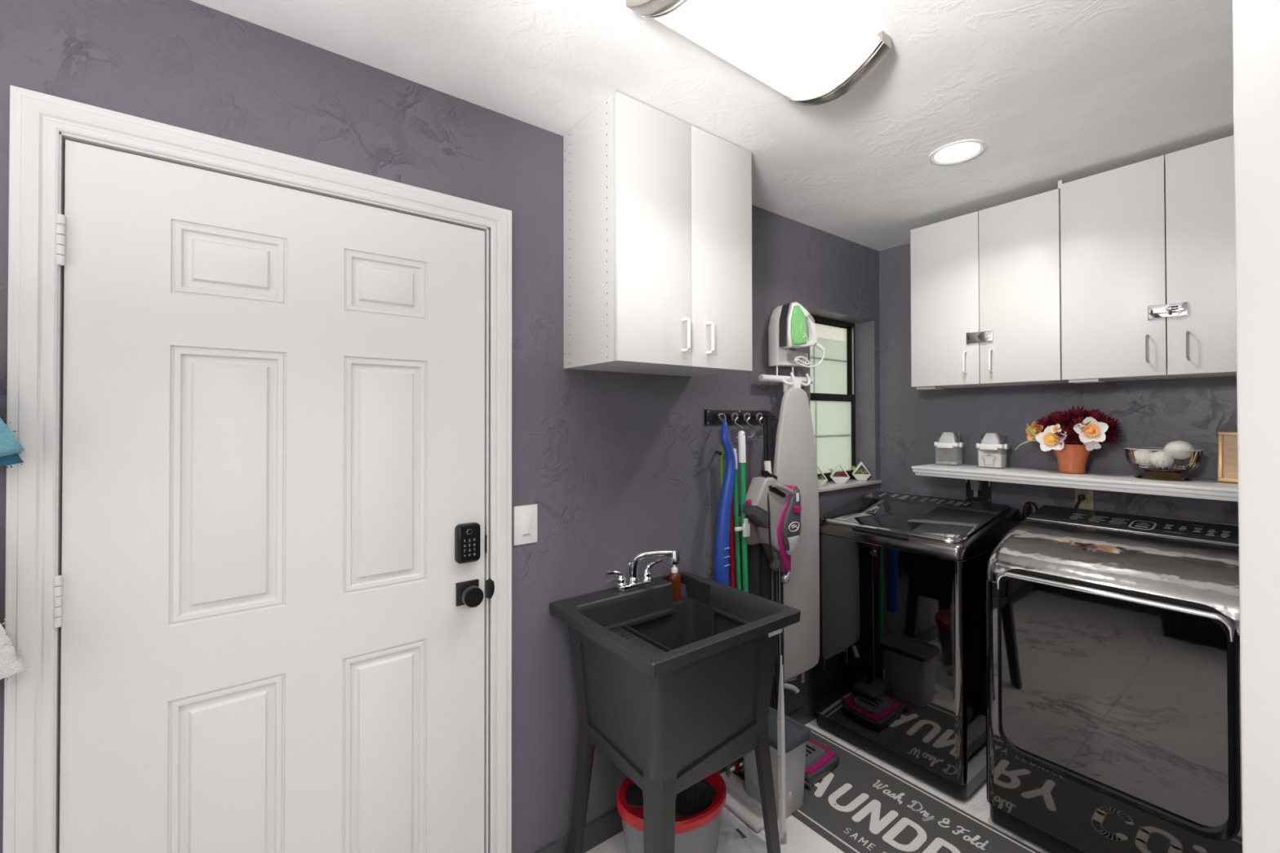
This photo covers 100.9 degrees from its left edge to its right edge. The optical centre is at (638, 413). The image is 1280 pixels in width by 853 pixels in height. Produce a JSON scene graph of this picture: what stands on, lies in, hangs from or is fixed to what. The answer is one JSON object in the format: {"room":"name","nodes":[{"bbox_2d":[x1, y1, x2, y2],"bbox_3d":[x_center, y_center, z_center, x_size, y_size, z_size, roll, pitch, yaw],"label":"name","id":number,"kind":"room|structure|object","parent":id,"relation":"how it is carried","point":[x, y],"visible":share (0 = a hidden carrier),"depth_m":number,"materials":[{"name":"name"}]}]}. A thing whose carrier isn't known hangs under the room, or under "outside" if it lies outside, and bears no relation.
{"room":"laundry room","nodes":[
{"label":"laundry room","id":0,"kind":"room"},
{"bbox_2d":[0,0,880,852],"bbox_3d":[-0.300,0.282,1.844,4.100,2.440,0.160,0,-1,-37],"label":"wall","id":1,"kind":"structure","parent":0,"point":[615,467],"depth_m":1.71,"materials":[{"name":"grey paint"}]},
{"bbox_2d":[2,84,511,852],"bbox_3d":[-0.863,0.431,1.403,1.040,2.136,0.178,0,-1,-37],"label":"trim","id":2,"kind":"structure","parent":1,"relation":"attached to","point":[41,124],"depth_m":1.06,"materials":[{"name":"white paint"}]},
{"bbox_2d":[53,139,494,852],"bbox_3d":[-0.812,0.464,1.343,0.924,2.052,0.106,0,-1,-37],"label":"door","id":3,"kind":"structure","parent":1,"relation":"in","point":[268,601],"depth_m":1.29,"materials":[{"name":"white paint"}]},
{"bbox_2d":[513,503,537,545],"bbox_3d":[-0.361,0.356,1.691,0.081,0.123,0.009,0,-1,-37],"label":"light switch","id":4,"kind":"object","parent":1,"relation":"attached to","point":[525,517],"visible":1,"depth_m":1.69,"materials":[{"name":"white plastic"}]},
{"bbox_2d":[563,91,752,377],"bbox_3d":[0.086,-0.544,1.825,0.590,0.787,0.349,0,-1,-37],"label":"upper cabinet","id":5,"kind":"object","parent":1,"relation":"attached to","point":[657,206],"visible":1,"depth_m":1.68,"materials":[{"name":"white laminate"}]},
{"bbox_2d":[534,701,816,852],"bbox_3d":[-0.246,1.459,1.764,4.100,0.085,0.012,0,-1,-37],"label":"baseboard","id":6,"kind":"structure","parent":1,"relation":"attached to","point":[605,827],"depth_m":1.85,"materials":[{"name":"grey paint"}]},
{"bbox_2d":[715,450,721,455],"bbox_3d":[0.330,0.164,2.191,0.016,0.016,0.059,0,-1,-12],"label":"wall hook","id":7,"kind":"object","parent":1,"relation":"attached to","point":[716,451],"visible":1,"depth_m":2.17,"materials":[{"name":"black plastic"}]},
{"bbox_2d":[704,409,774,425],"bbox_3d":[0.453,0.017,2.278,0.407,0.064,0.063,0,-1,-37],"label":"hook rack","id":8,"kind":"object","parent":1,"relation":"attached to","point":[711,416],"visible":0.8,"depth_m":2.26,"materials":[{"name":"black metal"}]},
{"bbox_2d":[714,413,735,586],"bbox_3d":[0.345,0.552,2.121,0.065,1.105,0.101,0,-1,37],"label":"handle","id":9,"kind":"object","parent":8,"relation":"hanging from","point":[722,548],"visible":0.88,"depth_m":2.10,"materials":[{"name":"blue plastic"}]},
{"bbox_2d":[731,413,743,439],"bbox_3d":[0.417,0.052,2.218,0.065,0.110,0.016,0,-1,-28],"label":"s-hook","id":10,"kind":"object","parent":8,"relation":"hanging from","point":[733,414],"visible":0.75,"depth_m":2.21,"materials":[{"name":"grey metal"}]},
{"bbox_2d":[734,431,750,592],"bbox_3d":[0.431,0.782,2.165,0.106,1.421,0.038,0,-1,-37],"label":"pole","id":11,"kind":"object","parent":10,"relation":"hanging from","point":[744,528],"visible":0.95,"depth_m":2.17,"materials":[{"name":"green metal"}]},
{"bbox_2d":[743,413,755,438],"bbox_3d":[0.477,0.052,2.263,0.065,0.110,0.016,0,-1,-28],"label":"s-hook","id":12,"kind":"object","parent":8,"relation":"hanging from","point":[745,414],"visible":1,"depth_m":2.26,"materials":[{"name":"grey metal"}]},
{"bbox_2d":[755,413,763,438],"bbox_3d":[0.540,0.053,2.312,0.065,0.110,0.016,0,-1,-28],"label":"s-hook","id":13,"kind":"object","parent":8,"relation":"hanging from","point":[757,414],"visible":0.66,"depth_m":2.30,"materials":[{"name":"grey metal"}]},
{"bbox_2d":[738,515,760,545],"bbox_3d":[0.476,0.498,2.259,0.132,0.130,0.043,0,-1,-37],"label":"pad","id":14,"kind":"object","parent":1,"relation":"hanging from","point":[753,539],"visible":0.41,"depth_m":2.24,"materials":[{"name":"beige fabric"}]},
{"bbox_2d":[741,542,773,707],"bbox_3d":[0.520,0.945,2.301,0.195,0.880,0.060,0,-1,-37],"label":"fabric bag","id":15,"kind":"object","parent":1,"relation":"hanging from","point":[759,571],"visible":0.27,"depth_m":2.27,"materials":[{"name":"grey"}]},
{"bbox_2d":[758,305,813,386],"bbox_3d":[0.684,-0.314,2.441,0.373,0.376,0.084,0,-1,-37],"label":"holder","id":16,"kind":"object","parent":1,"relation":"attached to","point":[778,356],"visible":0.84,"depth_m":2.41,"materials":[{"name":"white plastic"}]},
{"bbox_2d":[778,302,825,367],"bbox_3d":[0.757,-0.356,2.413,0.284,0.286,0.065,0,-1,-37],"label":"iron","id":17,"kind":"object","parent":16,"relation":"in","point":[797,329],"visible":1,"depth_m":2.35,"materials":[{"name":"white plastic"}]},
{"bbox_2d":[771,377,819,703],"bbox_3d":[0.726,0.573,2.411,0.330,1.465,0.107,0,-1,-37],"label":"ironing board","id":18,"kind":"object","parent":1,"relation":"hanging from","point":[795,458],"visible":0.82,"depth_m":2.42,"materials":[{"name":"grey fabric"}]},
{"bbox_2d":[809,315,881,492],"bbox_3d":[1.058,-0.065,2.865,0.675,0.922,0.176,0,-1,-37],"label":"window","id":19,"kind":"structure","parent":1,"relation":"in","point":[833,388],"depth_m":2.96,"materials":[{"name":"black"}]},
{"bbox_2d":[817,465,827,486],"bbox_3d":[0.920,0.323,2.739,0.112,0.107,0.042,0,-1,12],"label":"planter","id":20,"kind":"object","parent":19,"relation":"on","point":[821,481],"visible":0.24,"depth_m":2.72,"materials":[{"name":"white ceramic"}]},
{"bbox_2d":[828,462,849,483],"bbox_3d":[1.085,0.324,2.863,0.107,0.107,0.041,0,-1,11],"label":"planter","id":21,"kind":"object","parent":19,"relation":"on","point":[838,477],"visible":1,"depth_m":2.85,"materials":[{"name":"white ceramic"}]},
{"bbox_2d":[849,461,871,480],"bbox_3d":[1.255,0.326,2.997,0.112,0.105,0.041,0,-1,13],"label":"planter","id":22,"kind":"object","parent":19,"relation":"on","point":[864,476],"visible":1,"depth_m":2.98,"materials":[{"name":"white ceramic"}]},
{"bbox_2d":[190,0,1233,251],"bbox_3d":[0.683,-1.002,0.557,4.400,0.100,3.700,0,-1,-37],"label":"ceiling","id":23,"kind":"structure","parent":0,"point":[1054,91],"depth_m":1.50,"materials":[{"name":"white paint"}]},
{"bbox_2d":[626,0,891,106],"bbox_3d":[0.304,-0.902,1.260,0.615,0.084,0.294,0,-1,-37],"label":"ceiling light","id":24,"kind":"object","parent":23,"relation":"attached to","point":[811,52],"visible":1,"depth_m":1.25,"materials":[{"name":"white plastic"}]},
{"bbox_2d":[928,139,986,164],"bbox_3d":[1.146,-0.937,1.902,0.176,0.006,0.176,0,-1,-37],"label":"recessed light","id":25,"kind":"object","parent":23,"relation":"in","point":[957,152],"visible":1,"depth_m":1.90,"materials":[{"name":"white plastic"}]},
{"bbox_2d":[584,718,1052,852],"bbox_3d":[0.688,1.538,0.534,4.400,0.100,3.700,0,-1,-37],"label":"floor","id":26,"kind":"structure","parent":0,"point":[801,838],"depth_m":1.98,"materials":[{"name":"tile"}]},
{"bbox_2d":[616,771,726,852],"bbox_3d":[0.108,1.350,1.692,0.360,0.296,0.292,0,-1,-37],"label":"bucket","id":27,"kind":"object","parent":26,"relation":"on","point":[699,807],"visible":0.64,"depth_m":1.62,"materials":[{"name":"grey plastic"}]},
{"bbox_2d":[675,779,715,818],"bbox_3d":[0.160,1.315,1.686,0.183,0.190,0.184,0,-1,-37],"label":"basket","id":28,"kind":"object","parent":27,"relation":"on","point":[699,797],"depth_m":1.75,"materials":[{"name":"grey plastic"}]},
{"bbox_2d":[549,570,800,852],"bbox_3d":[0.109,1.059,1.690,0.600,0.881,0.546,0,-1,-37],"label":"utility sink","id":29,"kind":"object","parent":26,"relation":"on","point":[669,721],"visible":0.98,"depth_m":1.57,"materials":[{"name":"grey plastic"}]},
{"bbox_2d":[604,548,679,591],"bbox_3d":[0.007,0.552,1.888,0.269,0.138,0.106,0,-1,-11],"label":"faucet","id":30,"kind":"object","parent":29,"relation":"on","point":[633,582],"visible":1,"depth_m":1.87,"materials":[{"name":"silver metal"}]},
{"bbox_2d":[667,564,680,599],"bbox_3d":[0.136,0.637,2.005,0.049,0.129,0.049,0,-1,-37],"label":"soap bottle","id":31,"kind":"object","parent":29,"relation":"on","point":[674,577],"visible":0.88,"depth_m":1.98,"materials":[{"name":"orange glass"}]},
{"bbox_2d":[719,446,730,774],"bbox_3d":[0.357,0.816,2.189,0.047,1.353,0.016,0,-1,-28],"label":"pole","id":32,"kind":"object","parent":26,"relation":"on","point":[721,448],"visible":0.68,"depth_m":2.18,"materials":[{"name":"green plastic"}]},
{"bbox_2d":[724,786,764,831],"bbox_3d":[0.375,1.492,2.014,0.070,0.018,0.265,0,-1,-35],"label":"tray","id":33,"kind":"object","parent":26,"relation":"on","point":[735,803],"visible":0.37,"depth_m":1.97,"materials":[{"name":"white plastic"}]},
{"bbox_2d":[777,655,786,844],"bbox_3d":[0.502,1.173,1.852,0.026,0.654,0.026,0,-1,-37],"label":"pole","id":34,"kind":"object","parent":26,"relation":"on","point":[780,714],"visible":1,"depth_m":1.84,"materials":[{"name":"white plastic"}]},
{"bbox_2d":[732,726,1041,852],"bbox_3d":[1.037,1.497,1.800,0.528,0.004,1.445,0,-1,-37],"label":"floor mat","id":35,"kind":"object","parent":26,"relation":"on","point":[860,806],"visible":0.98,"depth_m":1.96,"materials":[{"name":"grey fabric"}]},
{"bbox_2d":[729,493,739,773],"bbox_3d":[0.397,0.911,2.200,0.049,1.164,0.019,0,-1,-28],"label":"pole","id":36,"kind":"object","parent":35,"relation":"on","point":[731,524],"visible":0.34,"depth_m":2.19,"materials":[{"name":"red plastic"}]},
{"bbox_2d":[733,448,744,774],"bbox_3d":[0.416,0.818,2.183,0.074,1.349,0.026,0,-1,-31],"label":"pole","id":37,"kind":"object","parent":35,"relation":"on","point":[735,482],"visible":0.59,"depth_m":2.17,"materials":[{"name":"green metal"}]},
{"bbox_2d":[741,413,801,710],"bbox_3d":[0.558,0.747,2.231,0.300,1.501,0.147,0,-1,-37],"label":"mop","id":38,"kind":"object","parent":35,"relation":"on","point":[775,508],"visible":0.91,"depth_m":2.21,"materials":[{"name":"grey plastic"}]},
{"bbox_2d":[787,535,799,551],"bbox_3d":[0.646,0.549,2.233,0.080,0.060,0.028,0,-1,-37],"label":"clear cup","id":39,"kind":"object","parent":38,"relation":"on","point":[793,540],"depth_m":2.22,"materials":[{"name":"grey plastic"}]},
{"bbox_2d":[743,706,811,817],"bbox_3d":[0.527,1.354,2.065,0.179,0.286,0.244,0,-1,-37],"label":"storage bin","id":40,"kind":"object","parent":35,"relation":"on","point":[797,735],"visible":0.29,"depth_m":2.00,"materials":[{"name":"white plastic"}]},
{"bbox_2d":[804,739,839,787],"bbox_3d":[0.697,1.469,2.261,0.269,0.061,0.242,0,-1,-37],"label":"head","id":41,"kind":"object","parent":35,"relation":"on","point":[820,760],"visible":0.53,"depth_m":2.21},
{"bbox_2d":[813,489,1037,799],"bbox_3d":[1.328,0.956,2.475,0.707,1.099,0.720,0,-1,-37],"label":"washing machine","id":42,"kind":"object","parent":26,"relation":"on","point":[900,671],"visible":0.8,"depth_m":2.22,"materials":[{"name":"grey metal"}]},
{"bbox_2d":[878,493,969,505],"bbox_3d":[1.397,0.424,2.607,0.062,0.010,0.413,0,-1,-37],"label":"print","id":43,"kind":"object","parent":42,"relation":"on","point":[888,495],"depth_m":2.60,"materials":[{"name":"grey"}]},
{"bbox_2d":[984,504,1242,852],"bbox_3d":[1.727,0.946,1.861,0.724,1.105,0.686,0,-1,-37],"label":"dryer","id":44,"kind":"object","parent":26,"relation":"on","point":[1113,686],"visible":0.8,"depth_m":1.67,"materials":[{"name":"grey metal"}]},
{"bbox_2d":[1069,513,1231,537],"bbox_3d":[1.873,0.412,1.958,0.117,0.019,0.432,0,-1,-41],"label":"print","id":45,"kind":"object","parent":44,"relation":"on","point":[1191,530],"depth_m":1.94,"materials":[{"name":"grey plastic"}]},
{"bbox_2d":[879,243,1238,524],"bbox_3d":[1.884,0.284,2.456,0.120,2.440,1.825,0,-1,-37],"label":"wall","id":46,"kind":"structure","parent":0,"point":[1152,413],"depth_m":2.46,"materials":[{"name":"grey paint"}]},
{"bbox_2d":[964,479,991,502],"bbox_3d":[1.668,0.368,2.604,0.045,0.145,0.112,0,-1,-37],"label":"outlet box","id":47,"kind":"object","parent":46,"relation":"attached to","point":[979,491],"visible":0.68,"depth_m":2.60,"materials":[{"name":"black plastic"}]},
{"bbox_2d":[910,188,1073,390],"bbox_3d":[1.613,-0.504,2.415,0.366,0.772,0.582,0,-1,-37],"label":"upper cabinet","id":48,"kind":"object","parent":46,"relation":"attached to","point":[986,283],"visible":0.98,"depth_m":2.29,"materials":[{"name":"white laminate"}]},
{"bbox_2d":[911,463,1238,502],"bbox_3d":[1.805,0.271,2.169,0.352,0.042,1.183,0,-1,-37],"label":"floating shelf","id":49,"kind":"object","parent":46,"relation":"attached to","point":[1199,488],"visible":0.94,"depth_m":2.06,"materials":[{"name":"white paint"}]},
{"bbox_2d":[933,431,963,464],"bbox_3d":[1.521,0.171,2.593,0.084,0.163,0.126,0,-1,-37],"label":"jar","id":50,"kind":"object","parent":49,"relation":"on","point":[946,440],"visible":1,"depth_m":2.57,"materials":[{"name":"white plastic"}]},
{"bbox_2d":[938,448,951,461],"bbox_3d":[1.491,0.200,2.570,0.002,0.062,0.058,0,-1,-37],"label":"print","id":51,"kind":"object","parent":50,"relation":"attached to","point":[943,448],"depth_m":2.57,"materials":[{"name":"grey"}]},
{"bbox_2d":[937,431,959,442],"bbox_3d":[1.522,0.116,2.595,0.065,0.052,0.086,0,-1,-37],"label":"measuring cup","id":52,"kind":"object","parent":50,"relation":"on","point":[947,437],"depth_m":2.58,"materials":[{"name":"white plastic"}]},
{"bbox_2d":[976,431,1008,467],"bbox_3d":[1.634,0.170,2.444,0.084,0.163,0.126,0,-1,-37],"label":"jar","id":53,"kind":"object","parent":49,"relation":"on","point":[990,441],"visible":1,"depth_m":2.42,"materials":[{"name":"white plastic"}]},
{"bbox_2d":[981,450,995,465],"bbox_3d":[1.604,0.205,2.421,0.002,0.067,0.062,0,-1,-37],"label":"print","id":54,"kind":"object","parent":53,"relation":"attached to","point":[987,458],"depth_m":2.43,"materials":[{"name":"grey paper"}]},
{"bbox_2d":[979,431,1004,444],"bbox_3d":[1.635,0.115,2.446,0.065,0.052,0.086,0,-1,-37],"label":"measuring cup","id":55,"kind":"object","parent":53,"relation":"on","point":[989,437],"depth_m":2.43,"materials":[{"name":"white plastic"}]},
{"bbox_2d":[1014,405,1122,473],"bbox_3d":[1.800,0.109,2.204,0.216,0.280,0.336,0,-1,-37],"label":"flower pot","id":56,"kind":"object","parent":49,"relation":"on","point":[1091,428],"visible":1,"depth_m":2.17,"materials":[{"name":"orange ceramic"}]},
{"bbox_2d":[1124,447,1203,480],"bbox_3d":[1.974,0.190,1.991,0.213,0.114,0.213,0,-1,-37],"label":"glass bowl","id":57,"kind":"object","parent":49,"relation":"on","point":[1195,461],"visible":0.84,"depth_m":1.99,"materials":[{"name":"clear"}]},
{"bbox_2d":[1133,449,1153,466],"bbox_3d":[1.934,0.170,2.024,0.072,0.063,0.072,0,-1,-37],"label":"ball","id":58,"kind":"object","parent":57,"relation":"in","point":[1143,455],"visible":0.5,"depth_m":2.00,"materials":[{"name":"beige"}]},
{"bbox_2d":[1149,451,1174,466],"bbox_3d":[1.951,0.172,1.972,0.068,0.060,0.068,0,-1,-37],"label":"ball","id":59,"kind":"object","parent":57,"relation":"in","point":[1159,457],"visible":0.94,"depth_m":1.95,"materials":[{"name":"beige"}]},
{"bbox_2d":[1164,440,1195,459],"bbox_3d":[1.997,0.135,1.952,0.080,0.070,0.080,0,-1,-37],"label":"ball","id":60,"kind":"object","parent":57,"relation":"in","point":[1174,445],"visible":0.89,"depth_m":1.93,"materials":[{"name":"beige"}]},
{"bbox_2d":[1217,431,1238,483],"bbox_3d":[2.133,0.155,1.844,0.044,0.179,0.150,0,-1,-37],"label":"picture frame","id":61,"kind":"object","parent":49,"relation":"on","point":[1227,441],"visible":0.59,"depth_m":1.88,"materials":[{"name":"gold metal"}]},
{"bbox_2d":[1222,435,1237,479],"bbox_3d":[2.135,0.156,1.845,0.032,0.158,0.128,0,-1,-37],"label":"picture","id":62,"kind":"object","parent":61,"relation":"attached to","point":[1229,442],"depth_m":1.88,"materials":[{"name":"brown paper"}]},
{"bbox_2d":[1228,446,1237,474],"bbox_3d":[2.131,0.166,1.843,0.018,0.097,0.100,0,-1,-37],"label":"print","id":63,"kind":"object","parent":61,"relation":"attached to","point":[1233,451],"depth_m":1.87,"materials":[{"name":"beige paper"}]},
{"bbox_2d":[1074,488,1093,510],"bbox_3d":[1.922,0.367,2.273,0.040,0.085,0.064,0,-1,-37],"label":"wall outlet","id":64,"kind":"object","parent":46,"relation":"attached to","point":[1084,498],"visible":0.56,"depth_m":2.26,"materials":[{"name":"beige plastic"}]},
{"bbox_2d":[1080,488,1088,504],"bbox_3d":[1.929,0.358,2.286,0.002,0.072,0.030,0,-1,-37],"label":"receptacle","id":65,"kind":"object","parent":64,"relation":"attached to","point":[1085,492],"depth_m":2.28,"materials":[{"name":"beige plastic"}]},
{"bbox_2d":[1057,135,1236,383],"bbox_3d":[1.966,-0.524,1.951,0.365,0.803,0.594,0,-1,-37],"label":"upper cabinet","id":66,"kind":"object","parent":46,"relation":"attached to","point":[1148,246],"visible":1,"depth_m":1.88,"materials":[{"name":"white laminate"}]},
{"bbox_3d":[0.719,0.268,0.502,4.100,2.440,0.120,0,-1,-37],"label":"wall","id":67,"kind":"structure","parent":0,"visible":0},
{"bbox_2d":[1231,0,1279,852],"bbox_3d":[0.142,0.420,0.062,1.080,2.130,0.156,0,-1,-37],"label":"trim","id":68,"kind":"structure","parent":67,"relation":"attached to","point":[1255,23],"depth_m":0.39,"materials":[{"name":"white paint"}]},
{"bbox_3d":[-1.295,-0.180,0.933,0.024,0.050,0.095,0,-1,-37],"label":"coat hook","id":69,"kind":"object","parent":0,"visible":0},
{"bbox_2d":[0,417,24,469],"bbox_3d":[-1.298,-0.010,0.921,0.315,0.319,0.060,0,-1,-37],"label":"towel","id":70,"kind":"object","parent":69,"relation":"hanging from","point":[10,446],"visible":1,"depth_m":0.99,"materials":[{"name":"teal fabric"}]},
{"bbox_3d":[-1.286,0.180,0.936,0.024,0.050,0.095,0,-1,-37],"label":"coat hook","id":71,"kind":"object","parent":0,"visible":0},
{"bbox_2d":[0,617,29,679],"bbox_3d":[-1.266,0.378,0.919,0.298,0.379,0.050,0,-1,-30],"label":"towel","id":72,"kind":"object","parent":71,"relation":"hanging from","point":[11,664],"visible":1,"depth_m":0.97,"materials":[{"name":"white fabric"}]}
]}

